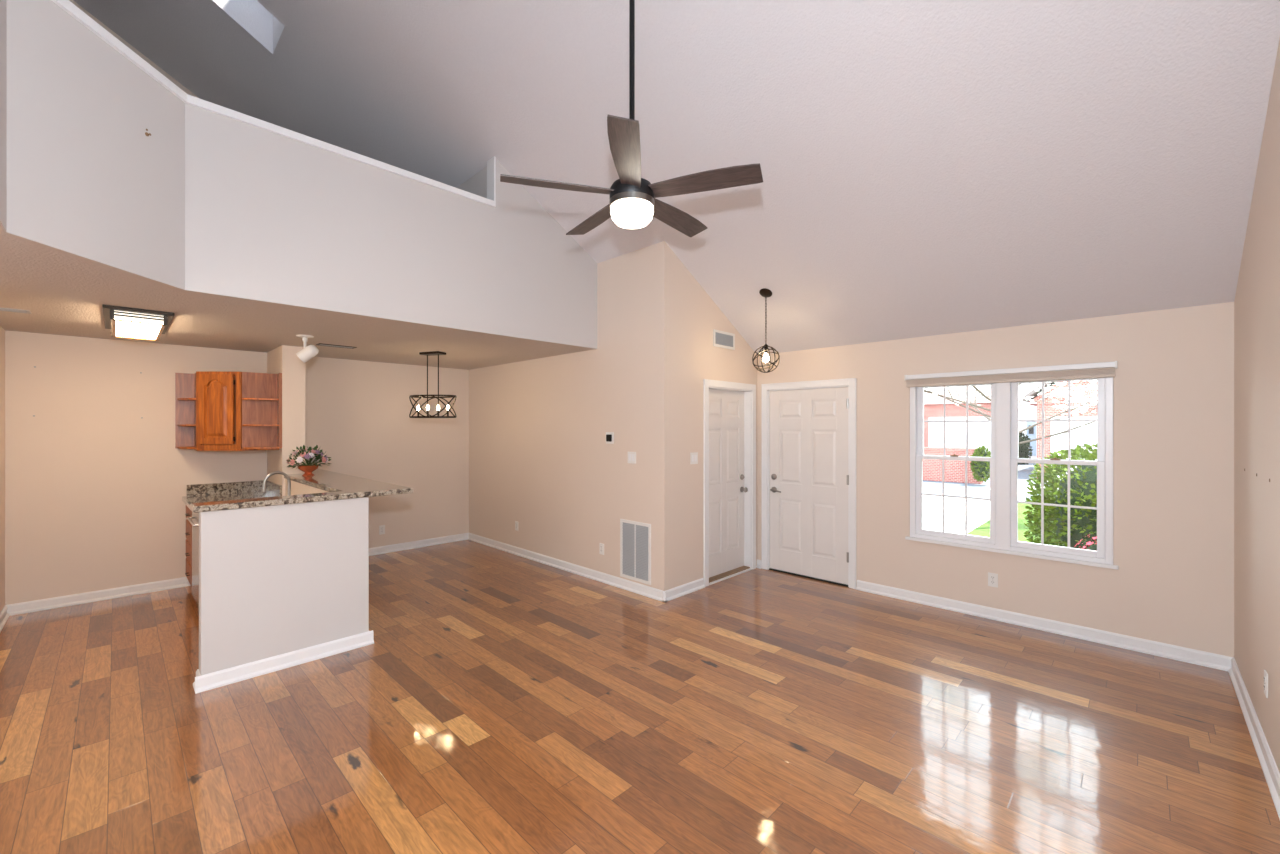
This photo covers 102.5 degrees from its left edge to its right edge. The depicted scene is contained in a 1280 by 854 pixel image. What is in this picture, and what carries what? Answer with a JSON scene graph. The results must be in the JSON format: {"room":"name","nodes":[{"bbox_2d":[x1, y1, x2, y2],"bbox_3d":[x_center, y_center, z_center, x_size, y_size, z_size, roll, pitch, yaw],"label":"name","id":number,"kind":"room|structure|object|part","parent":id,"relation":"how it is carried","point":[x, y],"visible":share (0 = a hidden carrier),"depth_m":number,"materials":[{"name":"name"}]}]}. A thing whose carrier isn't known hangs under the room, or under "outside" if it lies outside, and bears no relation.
{"room":"living room","nodes":[
{"label":"living room","id":0,"kind":"room"},
{"bbox_2d":[0,326,4,611],"bbox_3d":[-4.637,0.394,3.518,2.347,2.440,0.140,0,0,44],"label":"wall","id":1,"kind":"structure","parent":0,"point":[2,331],"depth_m":4.29,"materials":[{"name":"beige paint"}]},
{"bbox_2d":[0,605,9,631],"bbox_3d":[-4.578,1.568,3.578,2.347,0.092,0.028,0,0,44],"label":"baseboard","id":2,"kind":"structure","parent":1,"relation":"attached to","point":[4,615],"depth_m":4.24,"materials":[{"name":"white paint"}]},
{"bbox_2d":[5,0,468,604],"bbox_3d":[-4.835,-1.323,5.091,0.140,5.873,6.900,0,0,44],"label":"wall","id":3,"kind":"structure","parent":0,"point":[95,488],"depth_m":5.01,"materials":[{"name":"beige paint"}]},
{"bbox_2d":[186,480,263,495],"bbox_3d":[-4.367,0.646,5.452,0.021,0.115,0.670,0,0,44],"label":"backsplash","id":4,"kind":"structure","parent":3,"relation":"attached to","point":[245,486],"depth_m":5.41,"materials":[{"name":"stone"}]},
{"bbox_2d":[175,371,281,450],"bbox_3d":[-4.139,-0.155,5.170,0.745,0.778,0.757,0,0,44],"label":"upper cabinet","id":5,"kind":"object","parent":3,"relation":"attached to","point":[215,410],"visible":1,"depth_m":5.09,"materials":[{"name":"brown wood"}]},
{"bbox_2d":[175,373,193,447],"bbox_3d":[-4.613,-0.164,5.206,0.014,0.760,0.145,0,0,44],"label":"shelf","id":6,"kind":"object","parent":5,"relation":"attached to","point":[184,382],"depth_m":5.20,"materials":[{"name":"brown wood"}]},
{"bbox_2d":[177,398,195,400],"bbox_3d":[-4.501,-0.277,5.107,0.285,0.016,0.130,0,0,44],"label":"shelf","id":7,"kind":"object","parent":5,"relation":"attached to","point":[178,399],"depth_m":5.07,"materials":[{"name":"brown wood"}]},
{"bbox_2d":[177,424,195,425],"bbox_3d":[-4.501,-0.017,5.107,0.285,0.016,0.130,0,0,44],"label":"shelf","id":8,"kind":"object","parent":5,"relation":"attached to","point":[177,424],"depth_m":5.04,"materials":[{"name":"brown wood"}]},
{"bbox_2d":[177,447,195,448],"bbox_3d":[-4.501,0.208,5.107,0.285,0.016,0.130,0,0,44],"label":"shelf","id":9,"kind":"object","parent":5,"relation":"attached to","point":[177,447],"depth_m":5.04,"materials":[{"name":"brown wood"}]},
{"bbox_3d":[-4.144,-0.174,5.026,0.328,0.680,0.020,0,0,-1],"label":"cabinet door","id":10,"kind":"part","parent":5,"relation":"part of","materials":[{"name":"brown wood"}]},
{"bbox_3d":[-4.144,-0.179,5.023,0.190,0.542,0.013,0,0,-1],"label":"raised panel","id":11,"kind":"part","parent":5,"relation":"part of","materials":[{"name":"brown wood"}]},
{"bbox_3d":[-4.134,-0.164,5.045,0.430,0.760,0.018,0,0,-1],"label":"frame","id":12,"kind":"part","parent":5,"relation":"part of","materials":[{"name":"brown wood"}]},
{"bbox_3d":[-4.136,0.225,5.263,0.619,0.018,0.620,0,0,44],"label":"rail","id":13,"kind":"part","parent":5,"relation":"part of","materials":[{"name":"brown wood"}]},
{"bbox_2d":[242,398,278,400],"bbox_3d":[-3.769,-0.277,5.114,0.135,0.016,0.285,0,0,44],"label":"shelf","id":14,"kind":"object","parent":5,"relation":"attached to","point":[243,399],"depth_m":5.10,"materials":[{"name":"brown wood"}]},
{"bbox_2d":[242,424,278,425],"bbox_3d":[-3.769,-0.017,5.114,0.135,0.016,0.285,0,0,44],"label":"shelf","id":15,"kind":"object","parent":5,"relation":"attached to","point":[242,424],"depth_m":5.07,"materials":[{"name":"brown wood"}]},
{"bbox_2d":[242,446,278,448],"bbox_3d":[-3.769,0.208,5.114,0.135,0.016,0.285,0,0,44],"label":"shelf","id":16,"kind":"object","parent":5,"relation":"attached to","point":[243,447],"depth_m":5.10,"materials":[{"name":"brown wood"}]},
{"bbox_2d":[277,373,281,447],"bbox_3d":[-3.667,-0.164,5.217,0.138,0.760,0.026,0,0,44],"label":"panel","id":17,"kind":"object","parent":5,"relation":"attached to","point":[279,376],"depth_m":5.17,"materials":[{"name":"brown wood"}]},
{"bbox_2d":[6,533,467,615],"bbox_3d":[-3.937,1.568,5.888,0.028,0.092,4.225,0,0,44],"label":"baseboard","id":18,"kind":"structure","parent":3,"relation":"attached to","point":[87,597],"depth_m":4.91,"materials":[{"name":"white paint"}]},
{"bbox_2d":[379,525,384,534],"bbox_3d":[-3.293,1.314,6.558,0.009,0.115,0.070,0,0,44],"label":"wall outlet","id":19,"kind":"object","parent":3,"relation":"attached to","point":[382,527],"visible":1,"depth_m":6.55,"materials":[{"name":"white plastic"}]},
{"bbox_2d":[199,497,368,674],"bbox_3d":[-2.397,1.066,3.528,0.120,1.095,0.955,0,0,44],"label":"wall","id":20,"kind":"structure","parent":0,"point":[275,580],"depth_m":3.44,"materials":[{"name":"paint"}]},
{"bbox_2d":[193,630,373,693],"bbox_3d":[-3.087,1.568,4.204,2.106,0.092,1.011,0,0,44],"label":"baseboard","id":21,"kind":"structure","parent":20,"relation":"attached to","point":[209,681],"depth_m":3.41,"materials":[{"name":"white paint"}]},
{"bbox_2d":[190,469,412,512],"bbox_3d":[-3.254,0.498,4.561,2.858,0.040,1.307,0,0,44],"label":"bar","id":22,"kind":"object","parent":20,"relation":"on","point":[339,486],"visible":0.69,"depth_m":3.85,"materials":[{"name":"stone"}]},
{"bbox_2d":[286,445,330,475],"bbox_3d":[-3.284,0.326,5.087,0.392,0.306,0.402,0,0,44],"label":"flower arrangement","id":23,"kind":"object","parent":22,"relation":"on","point":[314,455],"visible":1,"depth_m":5.03,"materials":[{"name":"multicoloured plant"}]},
{"bbox_2d":[0,224,594,369],"bbox_3d":[-2.202,-0.936,2.411,7.374,0.221,6.760,0,0,44],"label":"ceiling","id":24,"kind":"structure","parent":0,"point":[65,293],"depth_m":3.98,"materials":[{"name":"beige paint"}]},
{"bbox_2d":[0,308,31,313],"bbox_3d":[-4.450,-0.823,3.603,0.120,0.005,0.225,0,0,44],"label":"ceiling vent","id":25,"kind":"object","parent":24,"relation":"in","point":[1,309],"visible":1,"depth_m":3.62,"materials":[{"name":"grey metal"}]},
{"bbox_2d":[102,304,174,340],"bbox_3d":[-3.872,-0.780,3.957,1.070,0.091,0.360,0,0,44],"label":"flush ceiling light","id":26,"kind":"object","parent":24,"relation":"attached to","point":[123,322],"visible":1,"depth_m":3.71,"materials":[{"name":"white glass"}]},
{"bbox_3d":[-3.877,-0.739,3.962,0.964,0.010,0.270,0,0,44],"label":"frame","id":27,"kind":"part","parent":26,"relation":"part of","materials":[{"name":"white glass"}]},
{"bbox_3d":[-3.539,-0.776,3.631,0.007,0.056,0.258,0,0,44],"label":"glass","id":28,"kind":"part","parent":26,"relation":"part of","materials":[{"name":"white glass"}]},
{"bbox_2d":[116,319,161,338],"bbox_3d":[-3.877,-0.773,3.962,0.936,0.062,0.258,0,0,44],"label":"diffuser","id":29,"kind":"object","parent":26,"relation":"attached to","point":[125,328],"depth_m":3.87,"materials":[{"name":"white glass"}]},
{"bbox_2d":[296,335,318,362],"bbox_3d":[-3.021,-0.704,4.668,0.176,0.246,0.136,0,0,-26],"label":"ceiling spotlight","id":30,"kind":"object","parent":24,"relation":"attached to","point":[309,351],"visible":1,"depth_m":4.63,"materials":[{"name":"white plastic"}]},
{"bbox_3d":[-3.039,-0.765,4.659,0.039,0.098,0.040,0,0,44],"label":"stem","id":31,"kind":"part","parent":30,"relation":"part of","materials":[{"name":"white plastic"}]},
{"bbox_3d":[-3.039,-0.819,4.659,0.136,0.014,0.136,0,0,44],"label":"ceiling plate","id":32,"kind":"part","parent":30,"relation":"part of","materials":[{"name":"white plastic"}]},
{"bbox_2d":[316,343,356,348],"bbox_3d":[-3.088,-0.823,5.227,0.130,0.005,0.340,0,0,44],"label":"ceiling vent","id":33,"kind":"object","parent":24,"relation":"in","point":[319,344],"visible":1,"depth_m":5.23,"materials":[{"name":"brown metal"}]},
{"bbox_2d":[409,351,456,417],"bbox_3d":[-2.294,-0.463,5.687,0.573,0.724,0.354,0,0,28],"label":"dining chandelier","id":34,"kind":"object","parent":24,"relation":"hanging from","point":[433,353],"visible":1,"depth_m":5.65,"materials":[{"name":"brown metal"}]},
{"bbox_3d":[-2.365,-0.469,5.714,0.011,0.675,0.012,0,0,44],"label":"rod","id":35,"kind":"part","parent":34,"relation":"part of","materials":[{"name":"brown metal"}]},
{"bbox_3d":[-2.223,-0.469,5.661,0.011,0.675,0.012,0,0,44],"label":"rod","id":36,"kind":"part","parent":34,"relation":"part of","materials":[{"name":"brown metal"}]},
{"bbox_2d":[267,345,327,495],"bbox_3d":[-3.104,0.394,4.825,2.705,2.440,0.200,0,0,44],"label":"wall","id":37,"kind":"structure","parent":0,"point":[283,359],"depth_m":5.25,"materials":[{"name":"beige paint"}]},
{"bbox_2d":[266,480,281,495],"bbox_3d":[-3.873,0.646,5.423,0.725,0.115,0.021,0,0,44],"label":"backsplash","id":38,"kind":"structure","parent":37,"relation":"attached to","point":[271,487],"depth_m":5.35,"materials":[{"name":"stone"}]},
{"bbox_2d":[0,0,596,348],"bbox_3d":[-1.493,-1.629,2.339,2.621,1.604,6.137,0,0,-5],"label":"wall","id":39,"kind":"structure","parent":0,"point":[206,202],"depth_m":3.28,"materials":[{"name":"paint"}]},
{"bbox_2d":[51,0,495,207],"bbox_3d":[-1.623,-1.975,1.769,2.118,0.047,5.464,0,0,-15],"label":"trim","id":40,"kind":"structure","parent":39,"relation":"attached to","point":[69,7],"depth_m":3.25,"materials":[{"name":"white paint"}]},
{"bbox_2d":[297,464,318,475],"bbox_3d":[-3.281,0.428,5.080,0.190,0.102,0.190,0,0,44],"label":"bowl","id":41,"kind":"object","parent":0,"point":[308,469],"depth_m":5.04,"materials":[{"name":"orange ceramic"}]},
{"bbox_2d":[457,166,486,197],"bbox_3d":[-2.300,-1.700,5.638,2.715,1.346,0.110,0,0,44],"label":"wall","id":42,"kind":"structure","parent":0,"point":[477,184],"depth_m":4.78,"materials":[{"name":"paint"}]},
{"bbox_2d":[487,156,495,200],"bbox_3d":[-1.333,-2.200,4.602,0.127,0.402,0.015,0,0,44],"label":"trim","id":43,"kind":"structure","parent":42,"relation":"attached to","point":[491,163],"depth_m":4.58,"materials":[{"name":"white paint"}]},
{"bbox_2d":[469,245,652,586],"bbox_3d":[-1.122,-0.072,6.184,3.633,3.371,0.140,0,0,44],"label":"wall","id":44,"kind":"structure","parent":0,"point":[540,457],"depth_m":5.66,"materials":[{"name":"beige paint"}]},
{"bbox_2d":[468,533,666,601],"bbox_3d":[-1.121,1.568,6.065,3.801,0.092,0.028,0,0,44],"label":"baseboard","id":45,"kind":"structure","parent":44,"relation":"attached to","point":[641,589],"depth_m":5.65,"materials":[{"name":"white paint"}]},
{"bbox_2d":[599,543,603,554],"bbox_3d":[-0.401,1.276,5.373,0.070,0.115,0.009,0,0,44],"label":"wall outlet","id":46,"kind":"object","parent":44,"relation":"attached to","point":[601,546],"visible":1,"depth_m":5.37,"materials":[{"name":"white plastic"}]},
{"bbox_2d":[606,432,613,443],"bbox_3d":[-0.318,0.113,5.281,0.122,0.118,0.024,0,0,44],"label":"thermostat","id":47,"kind":"object","parent":44,"relation":"attached to","point":[609,435],"visible":1,"depth_m":5.26,"materials":[{"name":"white plastic"}]},
{"bbox_2d":[628,452,635,463],"bbox_3d":[-0.082,0.302,5.059,0.116,0.115,0.010,0,0,44],"label":"light switch","id":48,"kind":"object","parent":44,"relation":"attached to","point":[631,455],"visible":1,"depth_m":5.05,"materials":[{"name":"white plastic"}]},
{"bbox_2d":[620,519,650,584],"bbox_3d":[-0.047,1.213,5.025,0.420,0.578,0.010,0,0,44],"label":"air vent","id":49,"kind":"object","parent":44,"relation":"in","point":[635,537],"visible":1,"depth_m":5.02,"materials":[{"name":"white plastic"}]},
{"bbox_2d":[0,540,1279,853],"bbox_3d":[-1.597,1.664,3.027,7.574,0.100,8.486,0,0,44],"label":"floor","id":50,"kind":"structure","parent":0,"point":[500,702],"depth_m":2.74,"materials":[{"name":"brown wood"}]},
{"bbox_2d":[185,505,191,586],"bbox_3d":[-3.421,1.179,4.492,2.685,0.870,0.697,0,0,44],"label":"base cabinet","id":51,"kind":"object","parent":50,"relation":"on","point":[188,533],"visible":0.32,"depth_m":4.91,"materials":[{"name":"brown wood"}]},
{"bbox_3d":[-4.312,1.409,4.929,0.740,0.170,0.020,0,0,44],"label":"drawer","id":52,"kind":"part","parent":51,"relation":"part of","materials":[{"name":"brown wood"}]},
{"bbox_3d":[-4.312,1.219,4.929,0.740,0.170,0.020,0,0,44],"label":"drawer","id":53,"kind":"part","parent":51,"relation":"part of","materials":[{"name":"brown wood"}]},
{"bbox_3d":[-4.312,1.024,4.929,0.740,0.180,0.020,0,0,44],"label":"drawer","id":54,"kind":"part","parent":51,"relation":"part of","materials":[{"name":"brown wood"}]},
{"bbox_3d":[-4.312,0.839,4.929,0.740,0.150,0.020,0,0,44],"label":"drawer","id":55,"kind":"part","parent":51,"relation":"part of","materials":[{"name":"brown wood"}]},
{"bbox_2d":[182,480,281,518],"bbox_3d":[-3.413,0.665,4.510,2.705,0.153,0.732,0,0,44],"label":"countertop","id":56,"kind":"structure","parent":51,"relation":"on","point":[195,493],"depth_m":5.33,"materials":[{"name":"stone"}]},
{"bbox_2d":[262,471,290,494],"bbox_3d":[-3.077,0.540,4.375,0.116,0.326,0.218,0,0,44],"label":"kitchen faucet","id":57,"kind":"object","parent":56,"relation":"on","point":[275,472],"visible":0.59,"depth_m":4.39,"materials":[{"name":"silver metal"}]},
{"bbox_2d":[187,512,198,607],"bbox_3d":[-3.606,1.181,4.650,0.590,0.865,0.709,0,0,44],"label":"dishwasher","id":58,"kind":"object","parent":50,"relation":"on","point":[195,521],"visible":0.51,"depth_m":4.42,"materials":[{"name":"silver metal"}]},
{"bbox_3d":[-3.841,0.814,4.410,0.518,0.017,0.037,0,0,44],"label":"handle","id":59,"kind":"part","parent":58,"relation":"part of","materials":[{"name":"silver metal"}]},
{"bbox_3d":[-3.816,1.126,4.435,0.590,0.755,0.034,0,0,44],"label":"door","id":60,"kind":"part","parent":58,"relation":"part of","materials":[{"name":"silver metal"}]},
{"bbox_2d":[73,0,1279,354],"bbox_3d":[-1.639,-2.549,2.984,7.654,3.602,8.646,0,0,44],"label":"ceiling","id":61,"kind":"structure","parent":0,"point":[929,167],"depth_m":3.47,"materials":[{"name":"white paint"}]},
{"bbox_2d":[211,0,287,56],"bbox_3d":[-3.382,-3.935,3.849,0.478,1.502,1.158,0,0,44],"label":"skylight","id":62,"kind":"object","parent":61,"relation":"attached to","point":[252,16],"depth_m":4.30,"materials":[{"name":"white glass"}]},
{"bbox_2d":[500,0,762,236],"bbox_3d":[-0.033,-1.879,2.733,1.301,1.641,1.282,0,0,44],"label":"ceiling fan","id":63,"kind":"object","parent":61,"relation":"hanging from","point":[633,203],"visible":1,"depth_m":2.60,"materials":[{"name":"brown wood"}]},
{"bbox_3d":[-0.413,-1.222,2.599,0.568,0.039,0.140,0,0,-15],"label":"blade","id":64,"kind":"part","parent":63,"relation":"part of","materials":[{"name":"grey wood"}]},
{"bbox_3d":[-0.252,-1.222,3.021,0.140,0.039,0.568,0,0,-33],"label":"blade","id":65,"kind":"part","parent":63,"relation":"part of","materials":[{"name":"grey wood"}]},
{"bbox_3d":[-0.061,-1.222,2.317,0.140,0.039,0.568,0,0,2],"label":"blade","id":66,"kind":"part","parent":63,"relation":"part of","materials":[{"name":"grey wood"}]},
{"bbox_3d":[-0.042,-1.105,2.700,0.226,0.093,0.226,0,0,44],"label":"lamp shade","id":67,"kind":"part","parent":63,"relation":"part of","materials":[{"name":"white glass"}]},
{"bbox_3d":[0.199,-1.222,2.999,0.140,0.039,0.568,0,0,38],"label":"blade","id":68,"kind":"part","parent":63,"relation":"part of","materials":[{"name":"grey wood"}]},
{"bbox_3d":[0.317,-1.222,2.563,0.568,0.039,0.140,0,0,20],"label":"blade","id":69,"kind":"part","parent":63,"relation":"part of","materials":[{"name":"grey wood"}]},
{"bbox_2d":[752,288,779,372],"bbox_3d":[1.205,-0.918,4.914,0.258,0.799,0.254,0,0,44],"label":"pendant light","id":70,"kind":"object","parent":61,"relation":"hanging from","point":[764,292],"visible":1,"depth_m":4.90,"materials":[{"name":"brown metal"}]},
{"bbox_3d":[1.205,-1.028,4.914,0.014,0.480,0.014,0,0,-1],"label":"chain","id":71,"kind":"part","parent":70,"relation":"part of","materials":[{"name":"brown metal"}]},
{"bbox_3d":[1.205,-0.659,4.914,0.060,0.088,0.060,0,0,44],"label":"bulb","id":72,"kind":"part","parent":70,"relation":"part of","materials":[{"name":"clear glass"}]},
{"bbox_2d":[653,241,756,590],"bbox_3d":[0.787,-0.072,5.436,0.140,3.371,1.746,0,0,44],"label":"wall","id":73,"kind":"structure","parent":0,"point":[685,317],"depth_m":4.93,"materials":[{"name":"beige paint"}]},
{"bbox_2d":[662,578,704,601],"bbox_3d":[0.430,1.568,4.952,0.028,0.092,0.610,0,0,44],"label":"baseboard","id":74,"kind":"structure","parent":73,"relation":"attached to","point":[690,587],"depth_m":4.94,"materials":[{"name":"white paint"}]},
{"bbox_2d":[690,452,697,463],"bbox_3d":[0.536,0.309,5.073,0.010,0.115,0.116,0,0,44],"label":"light switch","id":75,"kind":"object","parent":73,"relation":"attached to","point":[694,455],"visible":1,"depth_m":5.07,"materials":[{"name":"white plastic"}]},
{"bbox_2d":[713,329,734,349],"bbox_3d":[0.891,-0.922,5.434,0.012,0.173,0.377,0,0,44],"label":"air vent","id":76,"kind":"object","parent":73,"relation":"in","point":[722,339],"visible":1,"depth_m":5.43,"materials":[{"name":"white plastic"}]},
{"bbox_2d":[703,379,755,586],"bbox_3d":[0.928,0.565,5.574,0.168,2.097,0.960,0,0,44],"label":"door","id":77,"kind":"structure","parent":73,"relation":"in","point":[729,408],"depth_m":5.65,"materials":[{"name":"white paint"}]},
{"bbox_3d":[1.179,0.709,5.807,0.070,0.064,0.064,0,0,44],"label":"knob","id":78,"kind":"part","parent":77,"relation":"part of","materials":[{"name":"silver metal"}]},
{"bbox_2d":[757,302,1233,656],"bbox_3d":[2.735,0.369,4.651,3.741,2.490,0.140,0,0,44],"label":"wall","id":79,"kind":"structure","parent":0,"point":[1172,583],"depth_m":3.79,"materials":[{"name":"beige paint"}]},
{"bbox_2d":[756,559,760,568],"bbox_3d":[1.362,1.568,5.880,0.059,0.092,0.028,0,0,44],"label":"baseboard","id":80,"kind":"structure","parent":79,"relation":"attached to","point":[758,560],"depth_m":5.88,"materials":[{"name":"white paint"}]},
{"bbox_2d":[761,378,855,588],"bbox_3d":[1.808,0.563,5.521,1.064,2.102,0.196,0,0,44],"label":"door","id":81,"kind":"structure","parent":79,"relation":"in","point":[808,428],"depth_m":5.48,"materials":[{"name":"white paint"}]},
{"bbox_2d":[988,572,997,587],"bbox_3d":[2.968,1.287,4.319,0.070,0.115,0.009,0,0,44],"label":"wall outlet","id":82,"kind":"object","parent":79,"relation":"attached to","point":[992,577],"visible":1,"depth_m":4.32,"materials":[{"name":"white plastic"}]},
{"bbox_2d":[905,377,1117,569],"bbox_3d":[3.042,0.307,4.327,1.451,1.477,0.172,0,0,44],"label":"window","id":83,"kind":"structure","parent":79,"relation":"in","point":[1004,459],"depth_m":4.26,"materials":[{"name":"white plastic"}]},
{"bbox_3d":[2.795,0.625,4.561,0.625,0.727,0.035,0,0,44],"label":"sash","id":84,"kind":"part","parent":83,"relation":"part of","materials":[{"name":"white plastic"}]},
{"bbox_3d":[2.823,-0.055,4.589,0.625,0.693,0.035,0,0,44],"label":"sash","id":85,"kind":"part","parent":83,"relation":"part of","materials":[{"name":"white plastic"}]},
{"bbox_2d":[904,361,1116,386],"bbox_3d":[2.982,-0.425,4.267,1.441,0.114,0.064,0,0,44],"label":"window blind","id":86,"kind":"object","parent":83,"relation":"attached to","point":[1103,369],"visible":1,"depth_m":4.17,"materials":[{"name":"white paint"}]},
{"bbox_3d":[2.983,-0.377,4.269,1.421,0.017,0.051,0,0,44],"label":"rail","id":87,"kind":"part","parent":86,"relation":"part of","materials":[{"name":"white plastic"}]},
{"bbox_3d":[2.993,1.033,4.277,1.451,0.026,0.032,0,0,44],"label":"sill","id":88,"kind":"part","parent":83,"relation":"part of","materials":[{"name":"white paint"}]},
{"bbox_3d":[3.322,-0.055,4.100,0.587,0.693,0.035,0,0,44],"label":"sash","id":89,"kind":"part","parent":83,"relation":"part of","materials":[{"name":"white plastic"}]},
{"bbox_3d":[3.294,0.625,4.072,0.587,0.727,0.035,0,0,44],"label":"sash","id":90,"kind":"part","parent":83,"relation":"part of","materials":[{"name":"white plastic"}]},
{"bbox_2d":[856,580,1233,670],"bbox_3d":[3.033,1.568,4.241,2.462,0.092,0.028,0,0,44],"label":"baseboard","id":91,"kind":"structure","parent":79,"relation":"attached to","point":[1207,659],"depth_m":3.99,"materials":[{"name":"white paint"}]},
{"bbox_2d":[1234,38,1279,772],"bbox_3d":[1.092,-1.323,0.404,0.140,5.873,8.506,0,0,44],"label":"wall","id":92,"kind":"structure","parent":0,"point":[1257,296],"depth_m":2.61,"materials":[{"name":"beige paint"}]},
{"bbox_2d":[1228,658,1279,818],"bbox_3d":[0.983,1.568,0.413,0.028,0.092,8.366,0,0,44],"label":"baseboard","id":93,"kind":"structure","parent":92,"relation":"attached to","point":[1266,759],"depth_m":2.59,"materials":[{"name":"white paint"}]},
{"bbox_2d":[1264,670,1267,697],"bbox_3d":[3.037,1.246,2.493,0.009,0.115,0.070,0,0,44],"label":"wall outlet","id":94,"kind":"object","parent":92,"relation":"attached to","point":[1265,672],"visible":1,"depth_m":2.48,"materials":[{"name":"white plastic"}]},
{"label":"outside","id":95,"kind":"structure","parent":0,"visible":0},
{"bbox_3d":[5.427,1.794,4.570,3.850,0.040,3.474,0,0,44],"label":"bed","id":96,"kind":"object","parent":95,"visible":0},
{"bbox_2d":[1022,443,1096,547],"bbox_3d":[5.820,0.988,5.146,3.171,1.716,1.620,0,0,44],"label":"clipped hedge","id":97,"kind":"object","parent":96,"relation":"on","point":[1083,478],"visible":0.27,"depth_m":5.64,"materials":[{"name":"green plant"}]},
{"bbox_2d":[1076,532,1096,550],"bbox_3d":[4.334,1.347,4.542,0.911,0.922,0.767,0,0,44],"label":"bush","id":98,"kind":"object","parent":96,"relation":"on","point":[1089,545],"visible":0.02,"depth_m":4.70,"materials":[{"name":"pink plant"}]},
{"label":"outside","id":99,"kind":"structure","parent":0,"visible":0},
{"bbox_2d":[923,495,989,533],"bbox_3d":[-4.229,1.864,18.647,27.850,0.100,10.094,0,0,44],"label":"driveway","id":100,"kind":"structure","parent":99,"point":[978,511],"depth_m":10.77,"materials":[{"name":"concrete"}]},
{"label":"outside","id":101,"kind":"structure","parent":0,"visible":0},
{"bbox_2d":[984,479,1056,495],"bbox_3d":[14.792,1.816,13.156,9.300,0.015,4.500,0,0,44],"label":"gravel drive","id":102,"kind":"structure","parent":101,"point":[1022,483],"depth_m":15.61,"materials":[{"name":"gravel"}]},
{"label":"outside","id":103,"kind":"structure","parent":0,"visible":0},
{"bbox_2d":[967,503,1058,544],"bbox_3d":[17.191,1.864,-2.357,32.150,0.100,10.094,0,0,44],"label":"lawn","id":104,"kind":"structure","parent":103,"point":[983,530],"depth_m":9.18,"materials":[{"name":"green plant"}]},
{"bbox_2d":[924,380,1096,443],"bbox_3d":[6.664,-0.446,9.455,5.570,4.524,6.494,0,0,-42],"label":"tree","id":105,"kind":"object","parent":104,"relation":"on","point":[977,391],"visible":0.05,"depth_m":9.72,"materials":[{"name":"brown plant"}]},
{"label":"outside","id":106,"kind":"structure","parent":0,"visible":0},
{"bbox_2d":[923,463,1038,501],"bbox_3d":[19.256,1.869,33.919,100.000,0.090,44.600,0,0,44],"label":"street","id":107,"kind":"structure","parent":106,"point":[1024,470],"depth_m":15.48,"materials":[{"name":"grey asphalt"}]},
{"bbox_2d":[923,447,982,483],"bbox_3d":[8.975,1.264,18.580,5.800,1.140,0.380,0,0,44],"label":"wall","id":108,"kind":"structure","parent":107,"relation":"on","point":[954,470],"depth_m":17.10,"materials":[{"name":"red brick"}]},
{"bbox_2d":[924,388,1020,455],"bbox_3d":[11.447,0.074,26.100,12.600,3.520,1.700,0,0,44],"label":"house","id":109,"kind":"structure","parent":107,"relation":"on","point":[979,433],"depth_m":22.73,"materials":[{"name":"red brick"}]},
{"bbox_2d":[970,445,990,481],"bbox_3d":[10.707,1.145,16.098,0.660,1.172,0.663,0,0,44],"label":"round shrub","id":110,"kind":"object","parent":107,"relation":"on","point":[981,469],"visible":0.77,"depth_m":15.99,"materials":[{"name":"green plant"}]},
{"bbox_2d":[952,383,1041,458],"bbox_3d":[23.763,-2.276,28.518,10.800,8.220,6.800,0,0,44],"label":"house","id":111,"kind":"structure","parent":107,"relation":"on","point":[1031,413],"depth_m":27.31,"materials":[{"name":"white"}]},
{"bbox_3d":[20.742,0.564,27.230,0.410,1.900,0.070,0,0,44],"label":"door","id":112,"kind":"part","parent":111,"relation":"part of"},
{"bbox_3d":[20.707,0.139,27.195,0.210,0.450,0.030,0,0,44],"label":"door glass","id":113,"kind":"part","parent":111,"relation":"part of","materials":[{"name":"glass"}]},
{"bbox_2d":[1018,432,1032,464],"bbox_3d":[18.599,1.026,25.184,1.119,1.713,1.054,0,0,44],"label":"shrub","id":114,"kind":"object","parent":107,"relation":"on","point":[1024,452],"visible":0.41,"depth_m":24.85,"materials":[{"name":"green plant"}]},
{"bbox_2d":[1022,380,1096,478],"bbox_3d":[19.239,-1.411,17.549,8.800,6.490,8.800,0,0,44],"label":"house","id":115,"kind":"structure","parent":107,"relation":"on","point":[1088,436],"depth_m":17.04,"materials":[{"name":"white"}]},
{"bbox_3d":[16.228,0.734,14.850,6.820,2.160,0.070,0,0,44],"label":"garage door","id":116,"kind":"part","parent":115,"relation":"part of","materials":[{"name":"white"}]}
]}

